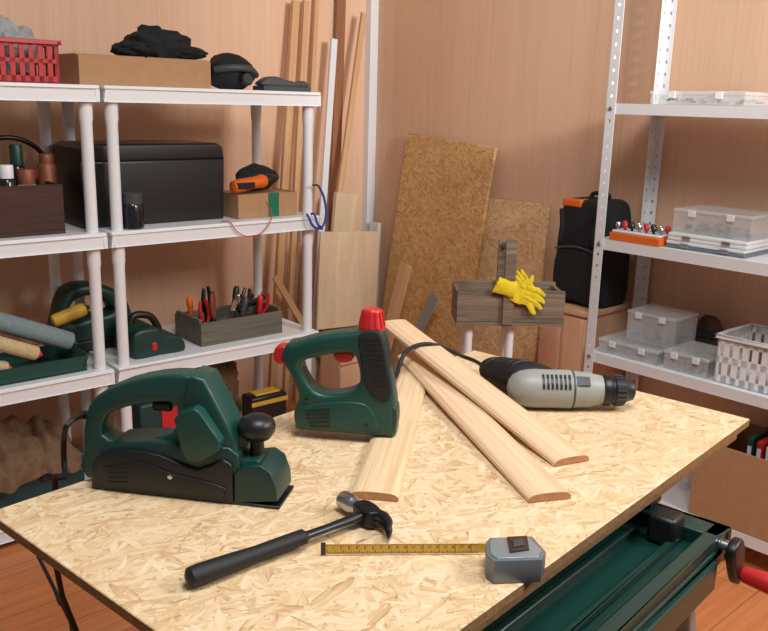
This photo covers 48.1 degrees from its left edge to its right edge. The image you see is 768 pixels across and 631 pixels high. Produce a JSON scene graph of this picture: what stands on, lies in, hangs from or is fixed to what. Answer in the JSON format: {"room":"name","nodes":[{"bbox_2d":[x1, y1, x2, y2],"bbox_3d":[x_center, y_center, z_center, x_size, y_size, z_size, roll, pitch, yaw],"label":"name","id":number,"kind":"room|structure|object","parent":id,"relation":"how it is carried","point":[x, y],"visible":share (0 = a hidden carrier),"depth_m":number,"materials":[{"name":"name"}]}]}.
{"room":"workshop","nodes":[
{"label":"workshop","id":0,"kind":"room"},
{"bbox_2d":[0,0,365,436],"bbox_3d":[-1.748,-0.686,2.672,4.680,2.750,0.081,-11,19,-41],"label":"wall","id":1,"kind":"structure","parent":0,"point":[160,278],"depth_m":3.54,"materials":[{"name":"laminate"}]},
{"bbox_2d":[72,377,318,450],"bbox_3d":[-1.780,0.628,2.937,4.600,0.070,0.013,-11,19,-41],"label":"baseboard","id":2,"kind":"structure","parent":1,"relation":"attached to","point":[78,440],"depth_m":3.54,"materials":[{"name":"brown wood"}]},
{"bbox_2d":[362,0,378,230],"bbox_3d":[-0.066,-0.977,4.116,0.049,2.700,0.035,-11,19,-41],"label":"trim","id":3,"kind":"structure","parent":1,"relation":"attached to","point":[372,6],"depth_m":4.10,"materials":[{"name":"white paint"}]},
{"bbox_2d":[0,398,767,630],"bbox_3d":[-0.028,1.056,1.655,9.000,0.050,7.700,2,14,0],"label":"floor","id":4,"kind":"structure","parent":0,"point":[28,602],"depth_m":2.46,"materials":[{"name":"laminate"}]},
{"bbox_2d":[0,82,116,544],"bbox_3d":[-1.328,0.028,2.673,0.828,1.465,0.428,-10,18,-40],"label":"shelving unit","id":5,"kind":"object","parent":4,"relation":"on","point":[98,375],"visible":0.53,"depth_m":2.68,"materials":[{"name":"white plastic"}]},
{"bbox_2d":[0,37,61,83],"bbox_3d":[-1.140,-0.761,2.570,0.264,0.122,0.282,-10,18,-40],"label":"plastic basket","id":6,"kind":"object","parent":5,"relation":"on","point":[48,65],"visible":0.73,"depth_m":2.50,"materials":[{"name":"red plastic"}]},
{"bbox_2d":[0,15,37,75],"bbox_3d":[-1.121,-0.795,2.560,0.197,0.185,0.170,-10,18,-40],"label":"rag","id":7,"kind":"object","parent":6,"relation":"in","point":[8,28],"visible":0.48,"depth_m":2.52,"materials":[{"name":"grey fabric"}]},
{"bbox_2d":[0,135,65,237],"bbox_3d":[-1.169,-0.412,2.681,0.335,0.291,0.300,-10,18,-40],"label":"wooden crate","id":8,"kind":"object","parent":5,"relation":"on","point":[25,210],"depth_m":2.60,"materials":[{"name":"brown wood"}]},
{"bbox_2d":[0,164,15,185],"bbox_3d":[-1.137,-0.356,2.601,0.051,0.197,0.051,-10,18,-40],"label":"bottle","id":9,"kind":"object","parent":8,"relation":"in","point":[6,170],"visible":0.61,"depth_m":2.57,"materials":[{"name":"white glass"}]},
{"bbox_2d":[9,144,24,185],"bbox_3d":[-1.145,-0.408,2.696,0.047,0.252,0.047,-10,18,-40],"label":"bottle","id":10,"kind":"object","parent":8,"relation":"in","point":[15,150],"visible":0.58,"depth_m":2.66,"materials":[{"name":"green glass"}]},
{"bbox_2d":[17,168,35,185],"bbox_3d":[-1.097,-0.359,2.650,0.063,0.182,0.063,-10,18,-40],"label":"jar","id":11,"kind":"object","parent":8,"relation":"in","point":[25,176],"visible":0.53,"depth_m":2.61,"materials":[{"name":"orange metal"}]},
{"bbox_2d":[37,153,57,184],"bbox_3d":[-1.074,-0.405,2.753,0.057,0.222,0.057,-10,18,-40],"label":"bottle","id":12,"kind":"object","parent":8,"relation":"in","point":[46,167],"visible":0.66,"depth_m":2.72,"materials":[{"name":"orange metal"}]},
{"bbox_2d":[0,441,84,508],"bbox_3d":[-1.247,0.532,2.882,0.403,0.159,0.312,-10,18,-40],"label":"case","id":13,"kind":"object","parent":5,"relation":"on","point":[42,485],"visible":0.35,"depth_m":2.80,"materials":[{"name":"teal plastic"}]},
{"bbox_2d":[0,415,81,493],"bbox_3d":[-1.221,0.426,2.838,0.350,0.192,0.322,-10,18,-40],"label":"burlap sack","id":14,"kind":"object","parent":13,"relation":"on","point":[30,450],"visible":0.88,"depth_m":2.79,"materials":[{"name":"fabric"}]},
{"bbox_2d":[0,345,88,385],"bbox_3d":[-1.174,0.160,2.736,0.411,0.055,0.190,-10,18,-40],"label":"paint tray","id":15,"kind":"object","parent":5,"relation":"on","point":[54,361],"visible":0.7,"depth_m":2.76,"materials":[{"name":"green plastic"}]},
{"bbox_2d":[0,360,12,369],"bbox_3d":[-1.195,0.154,2.634,0.107,0.061,0.040,-10,18,-40],"label":"paint roller","id":16,"kind":"object","parent":15,"relation":"in","point":[3,364],"visible":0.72,"depth_m":2.64,"materials":[{"name":"beige fabric"}]},
{"bbox_2d":[0,336,42,359],"bbox_3d":[-1.138,0.097,2.645,0.166,0.103,0.046,-10,18,-38],"label":"paint roller","id":17,"kind":"object","parent":15,"relation":"in","point":[9,346],"visible":1,"depth_m":2.64,"materials":[{"name":"beige fabric"}]},
{"bbox_2d":[0,312,76,349],"bbox_3d":[-1.118,0.047,2.728,0.275,0.161,0.062,-9,17,-35],"label":"paint roller","id":18,"kind":"object","parent":15,"relation":"in","point":[12,325],"visible":1,"depth_m":2.71,"materials":[{"name":"grey fabric"}]},
{"bbox_2d":[50,303,89,326],"bbox_3d":[-1.041,-0.003,2.858,0.129,0.070,0.044,-8,17,-35],"label":"paint roller","id":19,"kind":"object","parent":15,"relation":"in","point":[60,318],"visible":1,"depth_m":2.84,"materials":[{"name":"yellow fabric"}]},
{"bbox_2d":[61,85,320,451],"bbox_3d":[-0.695,-0.088,3.204,0.828,1.465,0.428,-10,18,-40],"label":"shelving unit","id":20,"kind":"object","parent":4,"relation":"on","point":[124,366],"visible":0.45,"depth_m":2.97,"materials":[{"name":"white plastic"}]},
{"bbox_2d":[43,280,130,351],"bbox_3d":[-1.040,0.002,3.038,0.312,0.252,0.120,-10,18,-40],"label":"sander","id":21,"kind":"object","parent":20,"relation":"on","point":[68,292],"visible":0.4,"depth_m":2.98,"materials":[{"name":"green plastic"}]},
{"bbox_2d":[53,53,210,88],"bbox_3d":[-0.847,-0.809,2.859,0.451,0.092,0.280,-10,18,-40],"label":"cardboard box","id":22,"kind":"object","parent":20,"relation":"on","point":[75,68],"visible":0.83,"depth_m":2.73,"materials":[{"name":"brown cardboard"}]},
{"bbox_2d":[110,24,207,59],"bbox_3d":[-0.770,-0.923,2.901,0.336,0.109,0.214,-10,18,-40],"label":"fabric bundle","id":23,"kind":"object","parent":22,"relation":"on","point":[155,41],"visible":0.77,"depth_m":2.83,"materials":[{"name":"black fabric"}]},
{"bbox_2d":[121,191,143,228],"bbox_3d":[-0.820,-0.343,2.802,0.072,0.116,0.072,-10,18,-40],"label":"jar","id":24,"kind":"object","parent":20,"relation":"on","point":[132,206],"visible":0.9,"depth_m":2.77,"materials":[{"name":"black glass"}]},
{"bbox_2d":[52,140,223,228],"bbox_3d":[-0.845,-0.468,2.987,0.523,0.267,0.250,-10,18,-40],"label":"toolbox","id":25,"kind":"object","parent":20,"relation":"on","point":[177,180],"visible":0.73,"depth_m":2.90,"materials":[{"name":"black plastic"}]},
{"bbox_2d":[113,311,185,358],"bbox_3d":[-0.825,0.055,3.022,0.201,0.152,0.175,-10,18,-40],"label":"sander","id":26,"kind":"object","parent":20,"relation":"on","point":[145,340],"visible":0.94,"depth_m":2.96,"materials":[{"name":"green plastic"}]},
{"bbox_2d":[132,402,178,428],"bbox_3d":[-0.823,0.427,3.098,0.160,0.278,0.114,-10,18,-40],"label":"case","id":27,"kind":"object","parent":20,"relation":"on","point":[143,415],"visible":0.08,"depth_m":3.02,"materials":[{"name":"teal plastic"}]},
{"bbox_2d":[196,361,241,411],"bbox_3d":[-0.694,0.315,3.379,0.297,0.373,0.186,-10,18,-40],"label":"burlap sack","id":28,"kind":"object","parent":20,"relation":"on","point":[228,371],"visible":0.12,"depth_m":3.38,"materials":[{"name":"fabric"}]},
{"bbox_2d":[175,302,281,346],"bbox_3d":[-0.587,0.022,3.262,0.348,0.097,0.200,-10,18,-40],"label":"crate","id":29,"kind":"object","parent":20,"relation":"on","point":[225,329],"visible":0.88,"depth_m":3.19,"materials":[{"name":"grey wood"}]},
{"bbox_2d":[186,297,193,315],"bbox_3d":[-0.718,-0.003,3.190,0.028,0.135,0.024,-10,18,-40],"label":"screwdriver","id":30,"kind":"object","parent":29,"relation":"in","point":[189,301],"visible":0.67,"depth_m":3.17,"materials":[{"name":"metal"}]},
{"bbox_2d":[198,299,209,322],"bbox_3d":[-0.653,0.010,3.128,0.019,0.143,0.054,13,18,39],"label":"pliers","id":31,"kind":"object","parent":29,"relation":"in","point":[205,300],"visible":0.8,"depth_m":3.12,"materials":[{"name":"red plastic"}]},
{"bbox_2d":[201,286,210,321],"bbox_3d":[-0.663,-0.025,3.218,0.024,0.168,0.061,4,14,11],"label":"pliers","id":32,"kind":"object","parent":29,"relation":"in","point":[204,310],"visible":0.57,"depth_m":3.20,"materials":[{"name":"black plastic"}]},
{"bbox_2d":[209,290,216,321],"bbox_3d":[-0.628,-0.007,3.149,0.023,0.168,0.063,2,14,4],"label":"pliers","id":33,"kind":"object","parent":29,"relation":"in","point":[212,302],"visible":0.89,"depth_m":3.13,"materials":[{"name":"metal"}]},
{"bbox_2d":[231,286,239,317],"bbox_3d":[-0.582,-0.042,3.344,0.024,0.145,0.055,8,16,25],"label":"screwdriver","id":34,"kind":"object","parent":29,"relation":"in","point":[236,289],"visible":0.46,"depth_m":3.33,"materials":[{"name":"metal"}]},
{"bbox_2d":[230,291,241,310],"bbox_3d":[-0.565,-0.056,3.272,0.046,0.023,0.244,1,14,-2],"label":"wrench","id":35,"kind":"object","parent":29,"relation":"on","point":[237,296],"visible":0.65,"depth_m":3.25,"materials":[{"name":"metal"}]},
{"bbox_2d":[239,297,248,316],"bbox_3d":[-0.530,-0.004,3.224,0.051,0.132,0.024,-10,18,-40],"label":"screwdriver","id":36,"kind":"object","parent":29,"relation":"in","point":[245,300],"visible":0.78,"depth_m":3.21,"materials":[{"name":"metal"}]},
{"bbox_2d":[239,287,250,316],"bbox_3d":[-0.540,-0.041,3.350,0.020,0.142,0.063,11,17,35],"label":"pliers","id":37,"kind":"object","parent":29,"relation":"in","point":[244,289],"visible":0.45,"depth_m":3.33,"materials":[{"name":"metal"}]},
{"bbox_2d":[236,294,265,312],"bbox_3d":[-0.504,-0.048,3.270,0.148,0.057,0.066,-10,18,-40],"label":"pliers","id":38,"kind":"object","parent":29,"relation":"in","point":[252,302],"visible":0.61,"depth_m":3.26,"materials":[{"name":"black plastic"}]},
{"bbox_2d":[257,295,262,313],"bbox_3d":[-0.472,-0.015,3.275,0.028,0.129,0.024,-10,18,-40],"label":"screwdriver","id":39,"kind":"object","parent":29,"relation":"in","point":[260,297],"visible":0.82,"depth_m":3.26,"materials":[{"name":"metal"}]},
{"bbox_2d":[260,292,269,313],"bbox_3d":[-0.465,-0.027,3.318,0.054,0.134,0.019,-3,15,-19],"label":"pliers","id":40,"kind":"object","parent":29,"relation":"in","point":[262,293],"visible":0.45,"depth_m":3.32,"materials":[{"name":"red plastic"}]},
{"bbox_2d":[209,53,258,89],"bbox_3d":[-0.540,-0.865,3.045,0.186,0.125,0.170,-10,18,-40],"label":"mask","id":41,"kind":"object","parent":20,"relation":"on","point":[228,70],"visible":0.88,"depth_m":3.00,"materials":[{"name":"black plastic"}]},
{"bbox_2d":[221,201,271,236],"bbox_3d":[-0.488,-0.339,3.050,0.198,0.117,0.046,-10,18,-40],"label":"wire","id":42,"kind":"object","parent":20,"relation":"on","point":[265,201],"visible":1,"depth_m":3.07,"materials":[{"name":"red plastic"}]},
{"bbox_2d":[223,188,296,218],"bbox_3d":[-0.476,-0.421,3.212,0.254,0.087,0.162,-10,18,-40],"label":"cardboard box","id":43,"kind":"object","parent":20,"relation":"on","point":[281,202],"visible":0.84,"depth_m":3.14,"materials":[{"name":"brown cardboard"}]},
{"bbox_2d":[229,174,278,192],"bbox_3d":[-0.468,-0.482,3.134,0.055,0.063,0.212,14,19,41],"label":"tool","id":44,"kind":"object","parent":43,"relation":"on","point":[241,185],"visible":1,"depth_m":3.10,"materials":[{"name":"orange plastic"}]},
{"bbox_2d":[235,163,279,189],"bbox_3d":[-0.478,-0.525,3.243,0.192,0.098,0.084,-10,18,-40],"label":"tool pouch","id":45,"kind":"object","parent":43,"relation":"on","point":[254,169],"visible":0.51,"depth_m":3.21,"materials":[{"name":"black fabric"}]},
{"bbox_2d":[242,386,287,416],"bbox_3d":[-0.468,0.398,3.371,0.164,0.222,0.084,-10,18,-40],"label":"toolbox","id":46,"kind":"object","parent":20,"relation":"on","point":[271,401],"visible":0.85,"depth_m":3.33,"materials":[{"name":"black plastic"}]},
{"bbox_2d":[253,76,310,91],"bbox_3d":[-0.369,-0.844,3.134,0.214,0.050,0.075,-10,18,-40],"label":"block","id":47,"kind":"object","parent":20,"relation":"on","point":[270,83],"visible":0.99,"depth_m":3.09,"materials":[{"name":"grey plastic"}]},
{"bbox_2d":[306,184,326,229],"bbox_3d":[-0.252,-0.403,3.197,0.089,0.170,0.036,-10,18,-39],"label":"clamp","id":48,"kind":"object","parent":20,"relation":"hanging from","point":[319,227],"visible":1,"depth_m":3.20,"materials":[{"name":"blue plastic"}]},
{"bbox_2d":[268,0,299,386],"bbox_3d":[-0.448,-0.447,3.794,0.031,1.803,0.258,8,15,24],"label":"batten","id":49,"kind":"object","parent":4,"relation":"on","point":[295,5],"visible":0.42,"depth_m":3.75,"materials":[{"name":"brown wood"}]},
{"bbox_2d":[282,0,308,407],"bbox_3d":[-0.401,-0.467,3.863,0.028,1.810,0.214,8,15,24],"label":"batten","id":50,"kind":"object","parent":4,"relation":"on","point":[305,4],"visible":0.54,"depth_m":3.82,"materials":[{"name":"brown wood"}]},
{"bbox_2d":[272,275,320,360],"bbox_3d":[-0.326,0.115,3.922,0.426,0.654,0.013,-10,18,-39],"label":"batten","id":51,"kind":"object","parent":4,"relation":"on","point":[276,279],"visible":0.42,"depth_m":3.78,"materials":[{"name":"brown wood"}]},
{"bbox_2d":[294,0,318,402],"bbox_3d":[-0.353,-0.506,3.923,0.021,1.859,0.187,8,15,25],"label":"batten","id":52,"kind":"object","parent":4,"relation":"on","point":[316,2],"visible":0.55,"depth_m":3.82,"materials":[{"name":"brown wood"}]},
{"bbox_2d":[312,38,337,379],"bbox_3d":[-0.285,-0.403,3.925,0.023,1.660,0.234,8,15,24],"label":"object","id":53,"kind":"object","parent":4,"relation":"on","point":[333,42],"visible":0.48,"depth_m":3.87,"materials":[{"name":"white paint"}]},
{"bbox_2d":[328,0,345,231],"bbox_3d":[-0.233,-0.543,4.057,0.033,1.871,0.125,8,15,25],"label":"batten","id":54,"kind":"object","parent":4,"relation":"on","point":[340,5],"visible":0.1,"depth_m":3.96,"materials":[{"name":"brown wood"}]},
{"bbox_2d":[318,192,358,384],"bbox_3d":[-0.216,-0.075,3.997,0.250,0.993,0.056,-11,19,-41],"label":"wood offcut","id":55,"kind":"object","parent":4,"relation":"on","point":[344,213],"visible":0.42,"depth_m":3.93,"materials":[{"name":"brown wood"}]},
{"bbox_2d":[321,325,359,387],"bbox_3d":[-0.160,0.260,3.932,0.220,0.386,0.140,-11,19,-41],"label":"wooden crate","id":56,"kind":"object","parent":4,"relation":"on","point":[334,374],"visible":0.16,"depth_m":3.85,"materials":[{"name":"brown wood"}]},
{"bbox_2d":[316,231,379,329],"bbox_3d":[-0.160,-0.163,3.877,0.377,0.455,0.027,-11,19,-41],"label":"plywood sheet","id":57,"kind":"object","parent":56,"relation":"on","point":[347,260],"visible":0.82,"depth_m":3.86,"materials":[{"name":"beige wood"}]},
{"bbox_2d":[315,12,366,381],"bbox_3d":[-0.217,-0.476,3.973,0.019,1.783,0.374,12,17,35],"label":"batten","id":58,"kind":"object","parent":4,"relation":"on","point":[362,23],"visible":0.42,"depth_m":3.92,"materials":[{"name":"brown wood"}]},
{"bbox_2d":[369,222,380,306],"bbox_3d":[-0.057,-0.048,4.253,0.049,0.825,0.079,-11,19,-41],"label":"pipe","id":59,"kind":"object","parent":4,"relation":"on","point":[374,226],"visible":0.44,"depth_m":4.18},
{"bbox_2d":[386,262,411,349],"bbox_3d":[0.019,0.097,3.948,0.218,0.697,0.044,6,15,18],"label":"batten","id":60,"kind":"object","parent":4,"relation":"on","point":[404,271],"visible":0.5,"depth_m":3.88,"materials":[{"name":"brown wood"}]},
{"bbox_2d":[394,292,438,371],"bbox_3d":[0.102,0.173,3.858,0.308,0.594,0.021,9,16,28],"label":"metal strip","id":61,"kind":"object","parent":4,"relation":"on","point":[433,299],"visible":0.48,"depth_m":3.77,"materials":[{"name":"grey metal"}]},
{"bbox_2d":[382,133,496,367],"bbox_3d":[0.205,-0.175,3.898,0.123,1.258,0.615,-11,19,-41],"label":"sheet","id":62,"kind":"object","parent":4,"relation":"on","point":[444,190],"visible":0.52,"depth_m":3.83,"materials":[{"name":"brown wood"}]},
{"bbox_2d":[460,325,514,357],"bbox_3d":[0.358,0.352,2.970,0.230,0.699,0.120,1,14,-2],"label":"stand","id":63,"kind":"object","parent":4,"relation":"on","point":[507,332],"visible":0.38,"depth_m":2.85,"materials":[{"name":"white plastic"}]},
{"bbox_2d":[451,239,565,326],"bbox_3d":[0.411,-0.120,2.836,0.350,0.282,0.174,1,14,-2],"label":"tote","id":64,"kind":"object","parent":63,"relation":"on","point":[474,302],"visible":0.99,"depth_m":2.79,"materials":[{"name":"brown wood"}]},
{"bbox_2d":[492,277,545,314],"bbox_3d":[0.432,-0.062,2.759,0.174,0.124,0.024,1,14,-2],"label":"glove","id":65,"kind":"object","parent":64,"relation":"hanging from","point":[517,292],"visible":1,"depth_m":2.75,"materials":[{"name":"yellow fabric"}]},
{"bbox_2d":[515,269,533,286],"bbox_3d":[0.462,-0.097,2.799,0.102,0.110,0.016,1,14,-2],"label":"glove","id":66,"kind":"object","parent":64,"relation":"in","point":[520,278],"visible":0.35,"depth_m":2.79,"materials":[{"name":"yellow fabric"}]},
{"bbox_2d":[472,198,550,361],"bbox_3d":[0.509,0.017,3.670,0.067,1.012,0.388,-11,19,-41],"label":"sheet","id":67,"kind":"object","parent":4,"relation":"on","point":[527,223],"visible":0.3,"depth_m":3.58,"materials":[{"name":"brown wood"}]},
{"bbox_2d":[538,301,632,375],"bbox_3d":[0.737,0.272,3.282,0.312,0.662,0.224,-11,19,-41],"label":"base cabinet","id":68,"kind":"object","parent":4,"relation":"on","point":[560,348],"visible":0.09,"depth_m":3.15,"materials":[{"name":"brown wood"}]},
{"bbox_2d":[553,191,630,308],"bbox_3d":[0.757,-0.245,3.159,0.200,0.419,0.238,-11,19,-41],"label":"backpack","id":69,"kind":"object","parent":68,"relation":"on","point":[572,271],"visible":0.77,"depth_m":3.10,"materials":[{"name":"black fabric"}]},
{"bbox_2d":[481,495,767,630],"bbox_3d":[0.105,0.695,1.328,0.919,0.823,0.680,13,18,40],"label":"workbench","id":70,"kind":"object","parent":4,"relation":"on","point":[652,572],"visible":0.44,"depth_m":1.19,"materials":[{"name":"green paint"}]},
{"bbox_2d":[473,435,736,630],"bbox_3d":[0.065,0.252,1.366,0.604,0.014,1.060,13,18,40],"label":"sheet","id":71,"kind":"object","parent":70,"relation":"on","point":[490,620],"visible":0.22,"depth_m":1.16,"materials":[{"name":"brown wood"}]},
{"bbox_2d":[0,350,749,630],"bbox_3d":[0.070,0.235,1.371,0.620,0.015,1.120,13,18,40],"label":"tabletop","id":72,"kind":"object","parent":71,"relation":"on","point":[131,552],"visible":0.81,"depth_m":1.14,"materials":[{"name":"beige wood"}]},
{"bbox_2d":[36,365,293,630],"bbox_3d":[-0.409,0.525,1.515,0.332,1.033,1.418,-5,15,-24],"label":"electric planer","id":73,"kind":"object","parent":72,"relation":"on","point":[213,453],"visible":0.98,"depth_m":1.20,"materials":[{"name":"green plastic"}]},
{"bbox_2d":[184,491,392,586],"bbox_3d":[-0.117,0.282,1.068,0.278,0.026,0.116,-10,18,-39],"label":"hammer","id":74,"kind":"object","parent":72,"relation":"on","point":[368,514],"visible":1,"depth_m":1.06,"materials":[{"name":"black rubber"}]},
{"bbox_2d":[350,366,425,501],"bbox_3d":[0.025,0.184,1.510,0.070,0.012,0.605,3,14,7],"label":"plank","id":75,"kind":"object","parent":72,"relation":"on","point":[382,471],"visible":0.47,"depth_m":1.35,"materials":[{"name":"brown wood"}]},
{"bbox_2d":[273,307,399,436],"bbox_3d":[-0.078,0.088,1.421,0.211,0.212,0.053,3,14,8],"label":"gun","id":76,"kind":"object","parent":75,"relation":"on","point":[371,406],"visible":1,"depth_m":1.40,"materials":[{"name":"green plastic"}]},
{"bbox_2d":[321,536,545,583],"bbox_3d":[0.058,0.288,1.044,0.272,0.037,0.069,2,14,0],"label":"tape measure","id":77,"kind":"object","parent":72,"relation":"on","point":[511,559],"visible":1,"depth_m":1.04,"materials":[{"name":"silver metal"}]},
{"bbox_2d":[397,352,570,502],"bbox_3d":[0.149,0.172,1.540,0.066,0.013,0.668,-3,16,-15],"label":"plank","id":78,"kind":"object","parent":72,"relation":"on","point":[531,480],"visible":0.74,"depth_m":1.41,"materials":[{"name":"brown wood"}]},
{"bbox_2d":[385,319,588,466],"bbox_3d":[0.160,0.122,1.648,0.066,0.073,0.674,-5,15,-24],"label":"plank","id":79,"kind":"object","parent":72,"relation":"on","point":[541,438],"visible":0.9,"depth_m":1.55,"materials":[{"name":"brown wood"}]},
{"bbox_2d":[395,342,635,408],"bbox_3d":[0.183,0.108,1.703,0.571,0.076,0.278,1,14,0],"label":"drill","id":80,"kind":"object","parent":72,"relation":"on","point":[531,384],"visible":0.93,"depth_m":1.58,"materials":[{"name":"grey plastic"}]},
{"bbox_2d":[583,0,767,554],"bbox_3d":[1.169,-0.220,2.658,0.327,2.000,1.000,-11,19,-41],"label":"rack","id":81,"kind":"object","parent":4,"relation":"on","point":[654,365],"visible":0.7,"depth_m":2.87,"materials":[{"name":"white metal"}]},
{"bbox_2d":[609,220,670,246],"bbox_3d":[0.856,-0.274,2.850,0.100,0.060,0.186,-11,19,-41],"label":"tray","id":82,"kind":"object","parent":81,"relation":"on","point":[625,234],"visible":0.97,"depth_m":2.82,"materials":[{"name":"orange plastic"}]},
{"bbox_2d":[607,341,676,356],"bbox_3d":[0.905,0.106,2.993,0.232,0.049,0.230,-11,19,-41],"label":"organizer box","id":83,"kind":"object","parent":81,"relation":"on","point":[636,348],"visible":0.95,"depth_m":2.98,"materials":[{"name":"clear plastic"}]},
{"bbox_2d":[635,312,686,343],"bbox_3d":[0.951,0.037,2.949,0.162,0.106,0.183,-11,19,-41],"label":"organizer box","id":84,"kind":"object","parent":83,"relation":"on","point":[638,315],"visible":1,"depth_m":2.93,"materials":[{"name":"clear plastic"}]},
{"bbox_2d":[593,336,767,409],"bbox_3d":[1.160,0.212,2.768,0.317,0.034,0.997,-11,19,-41],"label":"shelf","id":85,"kind":"object","parent":81,"relation":"attached to","point":[656,366],"depth_m":2.86,"materials":[{"name":"white metal"}]},
{"bbox_2d":[598,236,767,275],"bbox_3d":[1.170,-0.172,2.672,0.317,0.034,0.997,-11,19,-41],"label":"shelf","id":86,"kind":"object","parent":81,"relation":"attached to","point":[758,264],"depth_m":2.68,"materials":[{"name":"white metal"}]},
{"bbox_2d":[615,103,767,118],"bbox_3d":[1.181,-0.604,2.564,0.317,0.034,0.997,-11,19,-41],"label":"shelf","id":87,"kind":"object","parent":81,"relation":"attached to","point":[656,110],"depth_m":2.60,"materials":[{"name":"white metal"}]},
{"bbox_2d":[670,352,715,372],"bbox_3d":[1.034,0.143,2.827,0.192,0.063,0.155,-11,19,-41],"label":"organizer box","id":88,"kind":"object","parent":81,"relation":"on","point":[695,360],"visible":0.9,"depth_m":2.79,"materials":[{"name":"clear plastic"}]},
{"bbox_2d":[692,314,723,358],"bbox_3d":[1.113,0.071,2.954,0.068,0.146,0.116,-11,19,-41],"label":"tool pouch","id":89,"kind":"object","parent":81,"relation":"on","point":[704,342],"visible":0.88,"depth_m":2.93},
{"bbox_2d":[658,473,767,554],"bbox_3d":[1.148,0.652,2.877,0.317,0.034,0.997,-11,19,-41],"label":"shelf","id":90,"kind":"object","parent":81,"relation":"attached to","point":[677,497],"depth_m":2.89,"materials":[{"name":"white paint"}]},
{"bbox_2d":[666,91,763,103],"bbox_3d":[1.038,-0.689,2.731,0.212,0.042,0.317,-11,19,-41],"label":"organizer box","id":91,"kind":"object","parent":81,"relation":"on","point":[671,94],"visible":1,"depth_m":2.71,"materials":[{"name":"clear plastic"}]},
{"bbox_2d":[666,239,767,257],"bbox_3d":[1.078,-0.225,2.751,0.235,0.024,0.261,-11,19,-41],"label":"case","id":92,"kind":"object","parent":81,"relation":"on","point":[718,250],"visible":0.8,"depth_m":2.66,"materials":[{"name":"white plastic"}]},
{"bbox_2d":[668,227,767,249],"bbox_3d":[1.082,-0.248,2.742,0.235,0.024,0.261,-11,19,-41],"label":"case","id":93,"kind":"object","parent":92,"relation":"on","point":[738,240],"visible":0.97,"depth_m":2.68,"materials":[{"name":"white paint"}]},
{"bbox_2d":[684,210,752,237],"bbox_3d":[1.078,-0.296,2.727,0.192,0.075,0.258,-11,19,-41],"label":"organizer box","id":94,"kind":"object","parent":93,"relation":"on","point":[730,218],"visible":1,"depth_m":2.73,"materials":[{"name":"clear plastic"}]},
{"bbox_2d":[688,422,767,542],"bbox_3d":[1.227,0.535,2.749,0.280,0.258,0.472,-11,19,-41],"label":"cardboard box","id":95,"kind":"object","parent":81,"relation":"on","point":[730,488],"visible":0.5,"depth_m":2.69,"materials":[{"name":"brown cardboard"}]},
{"bbox_2d":[746,426,767,456],"bbox_3d":[1.211,0.505,2.781,0.192,0.288,0.018,-11,19,-41],"label":"folder","id":96,"kind":"object","parent":95,"relation":"in","point":[753,439],"visible":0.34,"depth_m":2.70,"materials":[{"name":"green plastic"}]},
{"bbox_2d":[756,436,767,458],"bbox_3d":[1.232,0.515,2.761,0.192,0.280,0.018,-11,19,-42],"label":"folder","id":97,"kind":"object","parent":95,"relation":"in","point":[762,445],"visible":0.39,"depth_m":2.67,"materials":[{"name":"red plastic"}]},
{"bbox_2d":[713,322,767,394],"bbox_3d":[1.190,0.136,2.687,0.242,0.154,0.231,-11,19,-41],"label":"plastic basket","id":98,"kind":"object","parent":81,"relation":"on","point":[742,373],"visible":1,"depth_m":2.65,"materials":[{"name":"white plastic"}]},
{"bbox_2d":[374,0,767,472],"bbox_3d":[1.528,-0.566,2.534,0.081,2.750,4.600,-11,19,-41],"label":"wall","id":99,"kind":"structure","parent":0,"point":[527,80],"depth_m":3.23,"materials":[{"name":"laminate"}]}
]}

